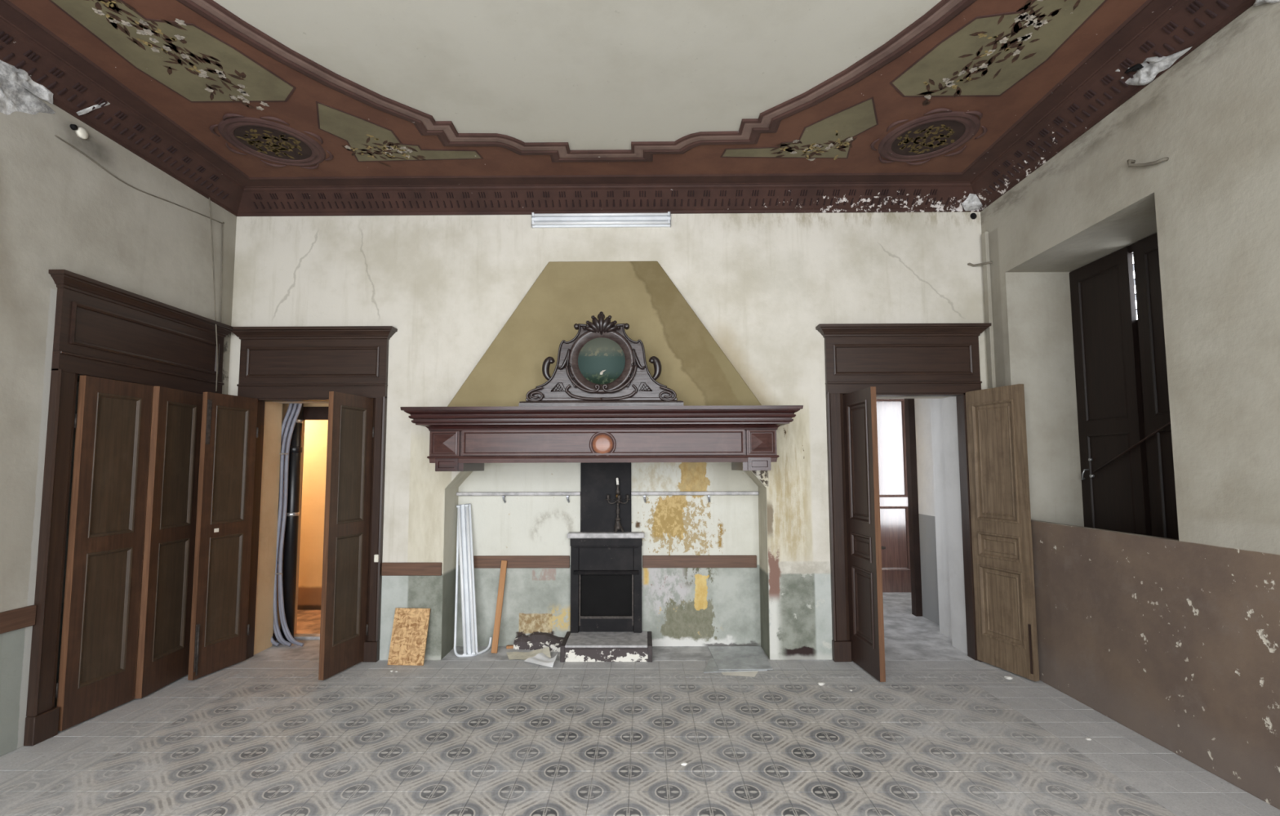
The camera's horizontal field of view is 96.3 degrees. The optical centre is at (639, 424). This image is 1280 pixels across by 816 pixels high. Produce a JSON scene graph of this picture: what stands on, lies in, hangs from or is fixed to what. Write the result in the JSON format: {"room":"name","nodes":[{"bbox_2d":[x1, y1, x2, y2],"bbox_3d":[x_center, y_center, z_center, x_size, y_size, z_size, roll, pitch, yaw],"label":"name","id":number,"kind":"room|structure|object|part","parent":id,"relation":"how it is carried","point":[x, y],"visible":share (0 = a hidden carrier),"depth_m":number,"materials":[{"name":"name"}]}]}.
{"room":"abandoned building interior","nodes":[
{"label":"abandoned building interior","id":0,"kind":"room"},
{"bbox_2d":[0,59,236,755],"bbox_3d":[-3.879,-0.367,1.598,0.462,4.300,7.053,0,-4,0],"label":"wall","id":1,"kind":"structure","parent":0,"point":[60,209],"depth_m":3.56,"materials":[{"name":"paint"}]},
{"bbox_2d":[0,604,36,633],"bbox_3d":[-3.700,0.965,0.881,0.024,0.120,5.222,0,-4,0],"label":"trim","id":2,"kind":"structure","parent":1,"relation":"attached to","point":[24,616],"depth_m":3.38,"materials":[{"name":"brown wood"}]},
{"bbox_2d":[70,124,88,139],"bbox_3d":[-3.684,-1.925,3.771,0.030,0.071,0.109,0,-4,0],"label":"light","id":3,"kind":"object","parent":1,"relation":"attached to","point":[81,132],"visible":1,"depth_m":3.77,"materials":[{"name":"white glass"}]},
{"bbox_2d":[23,269,232,745],"bbox_3d":[-3.631,0.529,4.233,0.115,2.898,1.515,0,-4,0],"label":"door","id":4,"kind":"structure","parent":1,"relation":"in","point":[124,344],"depth_m":3.98,"materials":[{"name":"brown wood"}]},
{"bbox_3d":[-3.665,0.707,3.594,0.051,2.108,0.145,0,-4,0],"label":"casing","id":5,"kind":"part","parent":4,"relation":"part of","materials":[{"name":"brown wood"}]},
{"bbox_3d":[-3.642,1.288,3.893,0.050,0.868,0.336,0,-4,2],"label":"panel","id":6,"kind":"part","parent":4,"relation":"part of","materials":[{"name":"brown wood"}]},
{"bbox_3d":[-3.645,0.278,3.967,0.050,0.973,0.336,0,-4,2],"label":"panel","id":7,"kind":"part","parent":4,"relation":"part of","materials":[{"name":"brown wood"}]},
{"bbox_3d":[-3.667,-0.346,4.298,0.045,0.117,1.395,0,-4,0],"label":"architrave","id":8,"kind":"part","parent":4,"relation":"part of","materials":[{"name":"brown wood"}]},
{"bbox_3d":[-3.643,-0.865,4.336,0.101,0.103,1.515,0,-4,0],"label":"crown","id":9,"kind":"part","parent":4,"relation":"part of","materials":[{"name":"brown wood"}]},
{"bbox_3d":[-3.643,-0.609,4.317,0.016,0.274,1.269,0,-4,0],"label":"frieze panel","id":10,"kind":"part","parent":4,"relation":"part of","materials":[{"name":"brown wood"}]},
{"bbox_3d":[-3.615,1.325,4.398,0.050,0.868,0.338,0,-4,-5],"label":"panel","id":11,"kind":"part","parent":4,"relation":"part of","materials":[{"name":"brown wood"}]},
{"bbox_3d":[-3.618,0.315,4.473,0.050,0.973,0.338,0,-4,-5],"label":"panel","id":12,"kind":"part","parent":4,"relation":"part of","materials":[{"name":"brown wood"}]},
{"bbox_2d":[54,134,224,322],"bbox_3d":[-3.687,-1.385,4.331,0.011,0.911,1.479,0,-4,0],"label":"cable","id":13,"kind":"object","parent":1,"relation":"attached to","point":[55,135],"visible":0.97,"depth_m":4.49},
{"bbox_2d":[208,197,217,391],"bbox_3d":[-3.622,-1.105,4.864,0.025,1.651,0.125,-4,-6,44],"label":"cable","id":14,"kind":"object","parent":1,"relation":"hanging from","point":[209,197],"visible":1,"depth_m":4.86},
{"bbox_2d":[272,403,288,633],"bbox_3d":[-3.597,0.776,5.557,0.158,2.600,0.258,0,-4,0],"label":"wall","id":15,"kind":"structure","parent":0,"point":[285,406],"depth_m":5.63,"materials":[{"name":"paint"}]},
{"bbox_2d":[280,403,328,633],"bbox_3d":[-3.255,0.788,5.743,2.600,2.600,0.120,0,-4,0],"label":"wall","id":16,"kind":"structure","parent":0,"point":[304,404],"depth_m":5.76,"materials":[{"name":"paint"}]},
{"bbox_2d":[293,633,319,639],"bbox_3d":[-2.911,2.063,5.576,1.020,0.030,0.100,0,-4,0],"label":"trim","id":17,"kind":"structure","parent":16,"relation":"attached to","point":[296,636],"depth_m":5.53,"materials":[{"name":"grey stone"}]},
{"bbox_2d":[302,406,328,419],"bbox_3d":[-2.903,-0.111,5.729,1.050,0.130,0.045,0,-4,0],"label":"trim","id":18,"kind":"structure","parent":16,"relation":"attached to","point":[308,412],"depth_m":5.71,"materials":[{"name":"brown wood"}]},
{"bbox_2d":[297,419,328,609],"bbox_3d":[-3.446,0.867,6.806,3.800,2.600,0.150,0,-4,0],"label":"wall","id":19,"kind":"structure","parent":0,"point":[315,445],"depth_m":6.72,"materials":[{"name":"paint"}]},
{"bbox_2d":[0,0,1180,187],"bbox_3d":[-0.328,-2.404,1.920,7.372,0.172,7.452,0,-4,0],"label":"ceiling","id":20,"kind":"structure","parent":0,"point":[267,93],"depth_m":3.69,"materials":[{"name":"paint"}]},
{"bbox_3d":[-2.699,-2.330,1.883,0.850,0.003,3.988,0,-4,0],"label":"painted panel","id":21,"kind":"part","parent":20,"relation":"part of","materials":[{"name":"green paint"}]},
{"bbox_3d":[-1.806,-2.158,4.264,1.060,0.003,0.740,0,-4,0],"label":"painted panel","id":22,"kind":"part","parent":20,"relation":"part of","materials":[{"name":"green paint"}]},
{"bbox_3d":[-0.328,-2.331,1.865,4.750,0.019,5.610,0,-4,0],"label":"border moulding","id":23,"kind":"part","parent":20,"relation":"part of","materials":[{"name":"paint"}]},
{"bbox_3d":[-0.328,-2.328,1.865,4.596,0.008,5.456,0,-4,0],"label":"border moulding","id":24,"kind":"part","parent":20,"relation":"part of","materials":[{"name":"paint"}]},
{"bbox_3d":[-0.328,-2.333,1.865,4.460,0.022,5.320,0,-4,0],"label":"border moulding","id":25,"kind":"part","parent":20,"relation":"part of","materials":[{"name":"paint"}]},
{"bbox_3d":[1.186,-2.168,4.242,1.060,0.003,0.740,0,-4,0],"label":"painted panel","id":26,"kind":"part","parent":20,"relation":"part of","materials":[{"name":"green paint"}]},
{"bbox_3d":[2.042,-2.347,1.848,0.850,0.003,3.988,0,-4,0],"label":"painted panel","id":27,"kind":"part","parent":20,"relation":"part of","materials":[{"name":"green paint"}]},
{"bbox_2d":[227,211,988,659],"bbox_3d":[-0.085,-0.103,5.346,8.152,4.300,0.523,0,-4,0],"label":"wall","id":28,"kind":"structure","parent":0,"point":[761,285],"depth_m":5.18,"materials":[{"name":"paint"}]},
{"bbox_2d":[253,401,282,654],"bbox_3d":[-3.444,0.917,5.228,0.039,2.268,0.375,0,-4,0],"label":"door frame","id":29,"kind":"structure","parent":28,"relation":"attached to","point":[264,623],"depth_m":5.29,"materials":[{"name":"paint"}]},
{"bbox_2d":[271,403,293,645],"bbox_3d":[-3.398,0.788,5.425,0.196,2.548,0.062,0,-4,0],"label":"conduit","id":30,"kind":"object","parent":28,"relation":"attached to","point":[290,407],"visible":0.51,"depth_m":5.49,"materials":[{"name":"grey plastic"}]},
{"bbox_2d":[273,404,293,644],"bbox_3d":[-3.374,0.790,5.453,0.192,2.548,0.062,0,-4,0],"label":"conduit","id":31,"kind":"object","parent":28,"relation":"attached to","point":[274,628],"visible":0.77,"depth_m":5.35,"materials":[{"name":"grey plastic"}]},
{"bbox_2d":[273,403,297,645],"bbox_3d":[-3.342,0.788,5.425,0.209,2.548,0.062,0,-4,0],"label":"conduit","id":32,"kind":"object","parent":28,"relation":"attached to","point":[287,427],"visible":0.93,"depth_m":5.42,"materials":[{"name":"grey plastic"}]},
{"bbox_2d":[277,403,298,644],"bbox_3d":[-3.302,0.790,5.453,0.244,2.549,0.062,0,-4,0],"label":"conduit","id":33,"kind":"object","parent":28,"relation":"attached to","point":[279,607],"visible":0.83,"depth_m":5.38,"materials":[{"name":"grey plastic"}]},
{"bbox_2d":[278,403,304,645],"bbox_3d":[-3.262,0.788,5.424,0.280,2.549,0.062,0,-4,0],"label":"conduit","id":34,"kind":"object","parent":28,"relation":"attached to","point":[289,438],"visible":0.86,"depth_m":5.42,"materials":[{"name":"grey plastic"}]},
{"bbox_2d":[187,325,397,679],"bbox_3d":[-2.907,0.572,4.850,1.460,2.898,0.611,0,-4,0],"label":"door","id":35,"kind":"structure","parent":28,"relation":"in","point":[345,366],"depth_m":4.88,"materials":[{"name":"brown wood"}]},
{"bbox_3d":[-3.446,1.347,4.733,0.050,0.868,0.321,-1,-4,11],"label":"panel","id":36,"kind":"part","parent":35,"relation":"part of","materials":[{"name":"brown wood"}]},
{"bbox_3d":[-3.449,0.337,4.807,0.050,0.973,0.321,-1,-4,11],"label":"panel","id":37,"kind":"part","parent":35,"relation":"part of","materials":[{"name":"brown wood"}]},
{"bbox_3d":[-2.909,-0.554,5.092,1.184,0.274,0.016,0,-4,0],"label":"frieze panel","id":38,"kind":"part","parent":35,"relation":"part of","materials":[{"name":"brown wood"}]},
{"bbox_3d":[-2.908,-0.290,5.097,1.310,0.117,0.045,0,-4,0],"label":"architrave","id":39,"kind":"part","parent":35,"relation":"part of","materials":[{"name":"brown wood"}]},
{"bbox_3d":[-2.910,-0.811,5.102,1.460,0.103,0.116,0,-4,0],"label":"crown","id":40,"kind":"part","parent":35,"relation":"part of","materials":[{"name":"brown wood"}]},
{"bbox_3d":[-2.424,1.344,4.725,0.050,0.868,0.323,-1,-4,12],"label":"panel","id":41,"kind":"part","parent":35,"relation":"part of","materials":[{"name":"brown wood"}]},
{"bbox_3d":[-2.427,0.334,4.800,0.050,0.973,0.323,-1,-4,12],"label":"panel","id":42,"kind":"part","parent":35,"relation":"part of","materials":[{"name":"brown wood"}]},
{"bbox_2d":[373,554,378,561],"bbox_3d":[-2.277,1.156,4.952,0.035,0.065,0.032,0,-4,0],"label":"wall switch","id":43,"kind":"object","parent":35,"relation":"attached to","point":[375,556],"visible":1,"depth_m":4.94,"materials":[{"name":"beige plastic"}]},
{"bbox_3d":[-2.308,0.808,5.009,0.115,2.108,0.051,0,-4,0],"label":"casing","id":44,"kind":"part","parent":35,"relation":"part of","materials":[{"name":"brown wood"}]},
{"bbox_2d":[381,561,442,575],"bbox_3d":[-1.985,1.257,4.989,0.521,0.110,0.024,0,-4,0],"label":"trim","id":45,"kind":"structure","parent":28,"relation":"attached to","point":[429,568],"depth_m":4.98,"materials":[{"name":"brown wood"}]},
{"bbox_2d":[456,491,580,502],"bbox_3d":[-1.135,0.686,5.374,1.154,0.104,0.067,0,-4,0],"label":"wall ledge","id":46,"kind":"object","parent":28,"relation":"attached to","point":[503,494],"visible":1,"depth_m":5.35,"materials":[{"name":"white wood"}]},
{"bbox_2d":[473,555,569,568],"bbox_3d":[-1.118,1.283,5.354,0.925,0.112,0.024,0,-4,0],"label":"trim","id":47,"kind":"structure","parent":28,"relation":"attached to","point":[479,561],"depth_m":5.34,"materials":[{"name":"brown wood"}]},
{"bbox_2d":[531,211,671,228],"bbox_3d":[-0.351,-1.851,5.181,1.256,0.129,0.065,0,-4,0],"label":"light fixture","id":48,"kind":"object","parent":28,"relation":"attached to","point":[544,220],"visible":1,"depth_m":5.17,"materials":[{"name":"white metal"}]},
{"bbox_2d":[400,404,803,471],"bbox_3d":[-0.288,0.133,4.686,3.043,0.490,0.761,0,-4,0],"label":"mantelpiece","id":49,"kind":"object","parent":28,"relation":"attached to","point":[462,438],"visible":1,"depth_m":4.46,"materials":[{"name":"brown wood"}]},
{"bbox_2d":[519,311,684,405],"bbox_3d":[-0.302,-0.508,4.521,1.282,0.765,0.143,0,-4,0],"label":"carved crest","id":50,"kind":"object","parent":49,"relation":"on","point":[601,365],"visible":1,"depth_m":4.51,"materials":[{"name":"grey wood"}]},
{"bbox_3d":[-0.574,-0.438,4.496,0.150,0.309,0.037,0,-4,0],"label":"stem","id":51,"kind":"part","parent":50,"relation":"part of","materials":[{"name":"grey wood"}]},
{"bbox_2d":[568,330,634,393],"bbox_3d":[-0.303,-0.501,4.509,0.524,0.524,0.040,0,-4,0],"label":"picture frame","id":52,"kind":"object","parent":50,"relation":"on","point":[600,362],"depth_m":4.51,"materials":[{"name":"brown wood"}]},
{"bbox_2d":[577,337,625,384],"bbox_3d":[-0.303,-0.499,4.524,0.376,0.376,0.007,0,-4,0],"label":"picture","id":53,"kind":"object","parent":50,"relation":"attached to","point":[601,360],"depth_m":4.52},
{"bbox_3d":[-0.032,-0.440,4.492,0.150,0.309,0.037,0,-4,0],"label":"stem","id":54,"kind":"part","parent":50,"relation":"part of","materials":[{"name":"grey wood"}]},
{"bbox_3d":[-0.289,-0.023,4.697,3.043,0.177,0.761,0,-4,0],"label":"crown moulding","id":55,"kind":"part","parent":49,"relation":"part of","materials":[{"name":"brown wood"}]},
{"bbox_3d":[-0.287,0.142,4.479,2.202,0.194,0.030,0,-4,0],"label":"frieze panel","id":56,"kind":"part","parent":49,"relation":"part of","materials":[{"name":"brown wood"}]},
{"bbox_3d":[-0.287,0.291,4.750,2.739,0.055,0.609,0,-4,0],"label":"moulding","id":57,"kind":"part","parent":49,"relation":"part of","materials":[{"name":"brown wood"}]},
{"bbox_2d":[447,261,761,406],"bbox_3d":[-0.298,-0.789,4.978,2.674,1.391,0.336,0,-4,0],"label":"hood","id":58,"kind":"object","parent":49,"relation":"on","point":[641,295],"visible":0.54,"depth_m":4.96,"materials":[{"name":"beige paint"}]},
{"bbox_2d":[631,490,758,502],"bbox_3d":[0.511,0.680,5.362,1.182,0.104,0.067,0,-4,0],"label":"wall ledge","id":59,"kind":"object","parent":28,"relation":"attached to","point":[713,492],"visible":1,"depth_m":5.33,"materials":[{"name":"white wood"}]},
{"bbox_2d":[642,555,756,567],"bbox_3d":[0.555,1.277,5.342,1.062,0.112,0.024,0,-4,0],"label":"trim","id":60,"kind":"structure","parent":28,"relation":"attached to","point":[648,561],"depth_m":5.33,"materials":[{"name":"brown wood"}]},
{"bbox_2d":[815,323,1039,681],"bbox_3d":[2.322,0.552,4.792,1.498,2.898,0.649,0,-4,0],"label":"door","id":61,"kind":"structure","parent":28,"relation":"in","point":[864,362],"depth_m":4.86,"materials":[{"name":"brown wood"}]},
{"bbox_3d":[1.721,0.781,4.979,0.142,2.132,0.051,0,-4,0],"label":"casing","id":62,"kind":"part","parent":61,"relation":"part of","materials":[{"name":"brown wood"}]},
{"bbox_3d":[1.828,0.307,4.749,0.060,0.987,0.358,0,-4,-4],"label":"panel","id":63,"kind":"part","parent":61,"relation":"part of","materials":[{"name":"brown wood"}]},
{"bbox_3d":[1.831,1.003,4.698,0.060,0.202,0.358,0,-4,-4],"label":"panel","id":64,"kind":"part","parent":61,"relation":"part of","materials":[{"name":"brown wood"}]},
{"bbox_3d":[1.832,1.469,4.663,0.060,0.587,0.358,0,-4,-4],"label":"panel","id":65,"kind":"part","parent":61,"relation":"part of","materials":[{"name":"brown wood"}]},
{"bbox_3d":[2.320,-0.573,5.053,1.222,0.274,0.016,0,-4,0],"label":"frieze panel","id":66,"kind":"part","parent":61,"relation":"part of","materials":[{"name":"brown wood"}]},
{"bbox_3d":[2.321,-0.320,5.059,1.348,0.093,0.045,0,-4,0],"label":"architrave","id":67,"kind":"part","parent":61,"relation":"part of","materials":[{"name":"brown wood"}]},
{"bbox_3d":[2.319,-0.829,5.063,1.498,0.103,0.116,0,-4,0],"label":"crown","id":68,"kind":"part","parent":61,"relation":"part of","materials":[{"name":"brown wood"}]},
{"bbox_3d":[2.954,0.304,4.750,0.060,0.987,0.399,1,-4,-16],"label":"panel","id":69,"kind":"part","parent":61,"relation":"part of","materials":[{"name":"brown wood"}]},
{"bbox_3d":[2.955,1.000,4.699,0.060,0.202,0.399,1,-4,-16],"label":"panel","id":70,"kind":"part","parent":61,"relation":"part of","materials":[{"name":"brown wood"}]},
{"bbox_3d":[2.957,1.466,4.665,0.060,0.587,0.399,1,-4,-16],"label":"panel","id":71,"kind":"part","parent":61,"relation":"part of","materials":[{"name":"brown wood"}]},
{"bbox_2d":[969,213,977,218],"bbox_3d":[3.017,-1.883,5.189,0.060,0.059,0.007,0,-4,0],"label":"pipe hole","id":72,"kind":"object","parent":28,"relation":"attached to","point":[973,215],"visible":1,"depth_m":5.19,"materials":[{"name":"black"}]},
{"bbox_2d":[967,261,991,266],"bbox_3d":[3.023,-1.429,5.098,0.048,0.050,0.194,4,-6,-45],"label":"wall bracket","id":73,"kind":"object","parent":28,"relation":"attached to","point":[988,262],"visible":1,"depth_m":5.10,"materials":[{"name":"beige metal"}]},
{"bbox_2d":[0,591,1279,815],"bbox_3d":[-0.398,1.919,2.775,9.950,0.132,9.990,0,-4,0],"label":"floor","id":74,"kind":"structure","parent":0,"point":[437,737],"depth_m":3.41,"materials":[{"name":"tile"}]},
{"bbox_2d":[280,403,303,641],"bbox_3d":[-3.376,0.800,5.567,0.134,2.548,0.132,0,-4,0],"label":"pipe","id":75,"kind":"object","parent":74,"relation":"on","point":[289,566],"visible":0.56,"depth_m":5.51,"materials":[{"name":"plastic"}]},
{"bbox_2d":[288,446,302,452],"bbox_3d":[-3.378,0.247,5.608,0.134,0.060,0.132,0,-4,0],"label":"socket","id":76,"kind":"object","parent":75,"relation":"attached to","point":[292,449],"depth_m":5.56,"materials":[{"name":"plastic"}]},
{"bbox_2d":[387,607,430,665],"bbox_3d":[-1.962,1.801,4.877,0.306,0.449,0.126,0,-4,1],"label":"board","id":77,"kind":"object","parent":74,"relation":"on","point":[411,625],"visible":1,"depth_m":4.87,"materials":[{"name":"beige wood"}]},
{"bbox_2d":[456,502,478,655],"bbox_3d":[-1.567,1.389,5.192,0.133,1.323,0.382,3,-5,-35],"label":"batten","id":78,"kind":"object","parent":74,"relation":"on","point":[465,546],"visible":1,"depth_m":5.17,"materials":[{"name":"white plastic"}]},
{"bbox_2d":[453,514,492,656],"bbox_3d":[-1.552,1.411,5.171,0.373,1.261,0.254,-1,-4,13],"label":"conduit","id":79,"kind":"object","parent":74,"relation":"on","point":[457,534],"visible":0.94,"depth_m":5.16,"materials":[{"name":"white plastic"}]},
{"bbox_2d":[491,560,507,653],"bbox_3d":[-1.280,1.652,5.223,0.054,0.790,0.203,-1,-4,14],"label":"wood lath","id":80,"kind":"object","parent":74,"relation":"on","point":[504,562],"visible":1,"depth_m":5.21,"materials":[{"name":"brown wood"}]},
{"bbox_2d":[506,644,513,648],"bbox_3d":[-1.154,2.037,5.259,0.140,0.022,0.036,0,-4,-8],"label":"wood offcut","id":81,"kind":"object","parent":74,"relation":"on","point":[507,646],"visible":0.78,"depth_m":5.24,"materials":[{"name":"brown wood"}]},
{"bbox_2d":[506,646,551,659],"bbox_3d":[-0.976,2.004,5.019,0.440,0.048,0.230,0,-4,0],"label":"paper sheet","id":82,"kind":"object","parent":74,"relation":"on","point":[511,655],"visible":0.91,"depth_m":5.05,"materials":[{"name":"beige paper"}]},
{"bbox_2d":[513,631,564,651],"bbox_3d":[-0.924,1.982,5.228,0.460,0.126,0.164,0,-4,0],"label":"rubble","id":83,"kind":"object","parent":74,"relation":"on","point":[535,640],"visible":0.89,"depth_m":5.22,"materials":[{"name":"stone"}]},
{"bbox_2d":[524,652,557,666],"bbox_3d":[-0.798,1.967,4.855,0.312,0.076,0.214,-3,-5,38],"label":"paper sheet","id":84,"kind":"object","parent":74,"relation":"on","point":[540,658],"visible":1,"depth_m":4.85,"materials":[{"name":"white paper"}]},
{"bbox_2d":[567,462,644,632],"bbox_3d":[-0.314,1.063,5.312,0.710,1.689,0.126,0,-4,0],"label":"stove","id":85,"kind":"object","parent":74,"relation":"on","point":[606,564],"visible":0.95,"depth_m":5.32,"materials":[{"name":"black metal"}]},
{"bbox_3d":[-0.320,0.614,5.395,0.476,0.782,0.027,0,-4,0],"label":"flue panel","id":86,"kind":"part","parent":85,"relation":"part of","materials":[{"name":"black metal"}]},
{"bbox_3d":[-0.310,1.845,5.275,0.500,0.117,0.006,0,-4,0],"label":"ash panel","id":87,"kind":"part","parent":85,"relation":"part of","materials":[{"name":"black metal"}]},
{"bbox_2d":[605,484,630,532],"bbox_3d":[-0.206,0.780,5.319,0.213,0.436,0.135,-2,-5,23],"label":"candelabrum","id":88,"kind":"object","parent":85,"relation":"on","point":[618,526],"visible":1,"depth_m":5.31,"materials":[{"name":"brown metal"}]},
{"bbox_3d":[-0.267,0.695,5.319,0.110,0.086,0.053,0,-4,0],"label":"arm","id":89,"kind":"part","parent":88,"relation":"part of","materials":[{"name":"brown metal"}]},
{"bbox_2d":[615,484,620,493],"bbox_3d":[-0.206,0.607,5.332,0.042,0.090,0.042,0,-4,0],"label":"candle","id":90,"kind":"object","parent":88,"relation":"attached to","point":[617,491],"depth_m":5.32,"materials":[{"name":"wax"}]},
{"bbox_3d":[-0.206,0.783,5.319,0.052,0.217,0.051,0,-4,0],"label":"stem","id":91,"kind":"part","parent":88,"relation":"part of","materials":[{"name":"brown metal"}]},
{"bbox_3d":[-0.194,0.692,5.287,0.054,0.086,0.074,0,-4,0],"label":"arm","id":92,"kind":"part","parent":88,"relation":"part of","materials":[{"name":"brown metal"}]},
{"bbox_3d":[-0.145,0.695,5.332,0.110,0.086,0.053,0,-4,0],"label":"arm","id":93,"kind":"part","parent":88,"relation":"part of","materials":[{"name":"brown metal"}]},
{"bbox_2d":[560,631,652,662],"bbox_3d":[-0.285,1.964,5.088,0.784,0.138,0.435,0,-4,0],"label":"plinth","id":94,"kind":"object","parent":74,"relation":"on","point":[581,646],"visible":0.95,"depth_m":4.88,"materials":[{"name":"stone"}]},
{"bbox_2d":[703,657,767,672],"bbox_3d":[0.773,2.005,4.792,0.520,0.004,0.375,0,-4,0],"label":"glass pane","id":95,"kind":"object","parent":74,"relation":"on","point":[711,666],"visible":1,"depth_m":4.65,"materials":[{"name":"glass"}]},
{"bbox_2d":[707,645,773,669],"bbox_3d":[0.859,2.012,4.957,0.480,0.004,0.605,0,-4,0],"label":"glass pane","id":96,"kind":"object","parent":95,"relation":"on","point":[726,657],"visible":1,"depth_m":4.93,"materials":[{"name":"glass"}]},
{"bbox_2d":[721,670,758,676],"bbox_3d":[0.816,1.995,4.617,0.350,0.001,0.205,0,-4,0],"label":"sheet","id":97,"kind":"object","parent":74,"relation":"on","point":[752,673],"visible":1,"depth_m":4.59,"materials":[{"name":"paper"}]},
{"bbox_2d":[817,681,825,684],"bbox_3d":[1.376,1.967,4.361,0.054,0.017,0.053,4,-6,-44],"label":"chip","id":98,"kind":"object","parent":74,"relation":"on","point":[818,682],"visible":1,"depth_m":4.34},
{"bbox_2d":[1004,675,1013,679],"bbox_3d":[2.874,1.970,4.469,0.070,0.018,0.054,-1,-4,15],"label":"chip","id":99,"kind":"object","parent":74,"relation":"on","point":[1006,676],"visible":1,"depth_m":4.45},
{"bbox_2d":[914,0,1279,808],"bbox_3d":[3.432,-0.341,2.250,0.972,4.300,8.470,0,-4,0],"label":"wall","id":100,"kind":"structure","parent":0,"point":[1175,642],"depth_m":3.27,"materials":[{"name":"paint"}]},
{"bbox_2d":[0,0,1256,216],"bbox_3d":[-0.328,-2.245,1.859,6.772,0.199,6.752,0,-4,0],"label":"trim","id":101,"kind":"structure","parent":100,"relation":"attached to","point":[1188,24],"depth_m":5.02,"materials":[{"name":"paint"}]},
{"bbox_2d":[942,395,967,653],"bbox_3d":[2.923,0.875,5.210,0.098,2.312,0.321,0,-4,0],"label":"door frame","id":102,"kind":"structure","parent":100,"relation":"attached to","point":[958,624],"depth_m":5.25,"materials":[{"name":"paint"}]},
{"bbox_2d":[981,231,995,388],"bbox_3d":[3.074,-0.348,5.003,0.032,2.720,0.065,0,-4,0],"label":"pipe","id":103,"kind":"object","parent":100,"relation":"attached to","point":[984,236],"depth_m":5.04,"materials":[{"name":"paint"}]},
{"bbox_2d":[1069,232,1178,539],"bbox_3d":[3.709,-0.150,4.040,0.301,2.380,1.417,0,-4,0],"label":"window","id":104,"kind":"structure","parent":100,"relation":"in","point":[1127,474],"depth_m":4.29,"materials":[{"name":"brown wood"}]},
{"bbox_3d":[3.628,-0.614,4.492,0.029,1.172,0.416,0,-4,0],"label":"panel","id":105,"kind":"part","parent":104,"relation":"part of","materials":[{"name":"brown wood"}]},
{"bbox_3d":[3.631,0.499,4.410,0.029,0.860,0.416,0,-4,0],"label":"panel","id":106,"kind":"part","parent":104,"relation":"part of","materials":[{"name":"brown wood"}]},
{"bbox_3d":[3.675,-0.150,4.040,0.080,2.380,1.417,0,-4,0],"label":"frame","id":107,"kind":"part","parent":104,"relation":"part of","materials":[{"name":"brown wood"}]},
{"bbox_2d":[1132,232,1171,537],"bbox_3d":[3.630,-0.179,3.727,0.035,2.352,0.783,0,-4,0],"label":"shutter","id":108,"kind":"object","parent":104,"relation":"attached to","point":[1145,251],"depth_m":4.03,"materials":[{"name":"brown wood"}]},
{"bbox_3d":[3.622,-0.668,3.763,0.029,1.172,0.619,0,-4,0],"label":"panel","id":109,"kind":"part","parent":104,"relation":"part of","materials":[{"name":"brown wood"}]},
{"bbox_3d":[3.626,0.445,3.681,0.029,0.860,0.619,0,-4,0],"label":"panel","id":110,"kind":"part","parent":104,"relation":"part of","materials":[{"name":"brown wood"}]},
{"bbox_2d":[1127,157,1168,167],"bbox_3d":[3.046,-1.588,3.453,0.057,0.125,0.240,0,-4,0],"label":"wall hook","id":111,"kind":"object","parent":100,"relation":"attached to","point":[1130,162],"visible":1,"depth_m":3.45,"materials":[{"name":"beige metal"}]},
{"bbox_3d":[2.985,0.618,7.773,3.250,3.200,0.160,0,-4,0],"label":"wall","id":112,"kind":"structure","parent":0,"visible":0},
{"bbox_2d":[875,398,911,591],"bbox_3d":[3.170,0.834,7.646,1.020,2.750,0.058,0,-4,0],"label":"door","id":113,"kind":"structure","parent":112,"relation":"in","point":[891,423],"depth_m":7.62,"materials":[{"name":"brown wood"}]},
{"bbox_3d":[3.158,0.315,7.682,0.800,1.310,0.053,0,-4,0],"label":"panel","id":114,"kind":"part","parent":113,"relation":"part of","materials":[{"name":"white glass"}]},
{"bbox_3d":[3.162,1.507,7.594,0.800,0.840,0.053,0,-4,0],"label":"panel","id":115,"kind":"part","parent":113,"relation":"part of","materials":[{"name":"brown wood"}]},
{"bbox_3d":[3.850,0.521,6.480,1.200,3.200,0.100,0,-4,0],"label":"wall","id":116,"kind":"structure","parent":0,"visible":0},
{"bbox_2d":[903,398,922,616],"bbox_3d":[3.146,0.673,6.474,0.210,2.900,0.100,0,-4,0],"label":"trim","id":117,"kind":"structure","parent":116,"relation":"attached to","point":[909,411],"depth_m":6.43,"materials":[{"name":"brown wood"}]}
]}

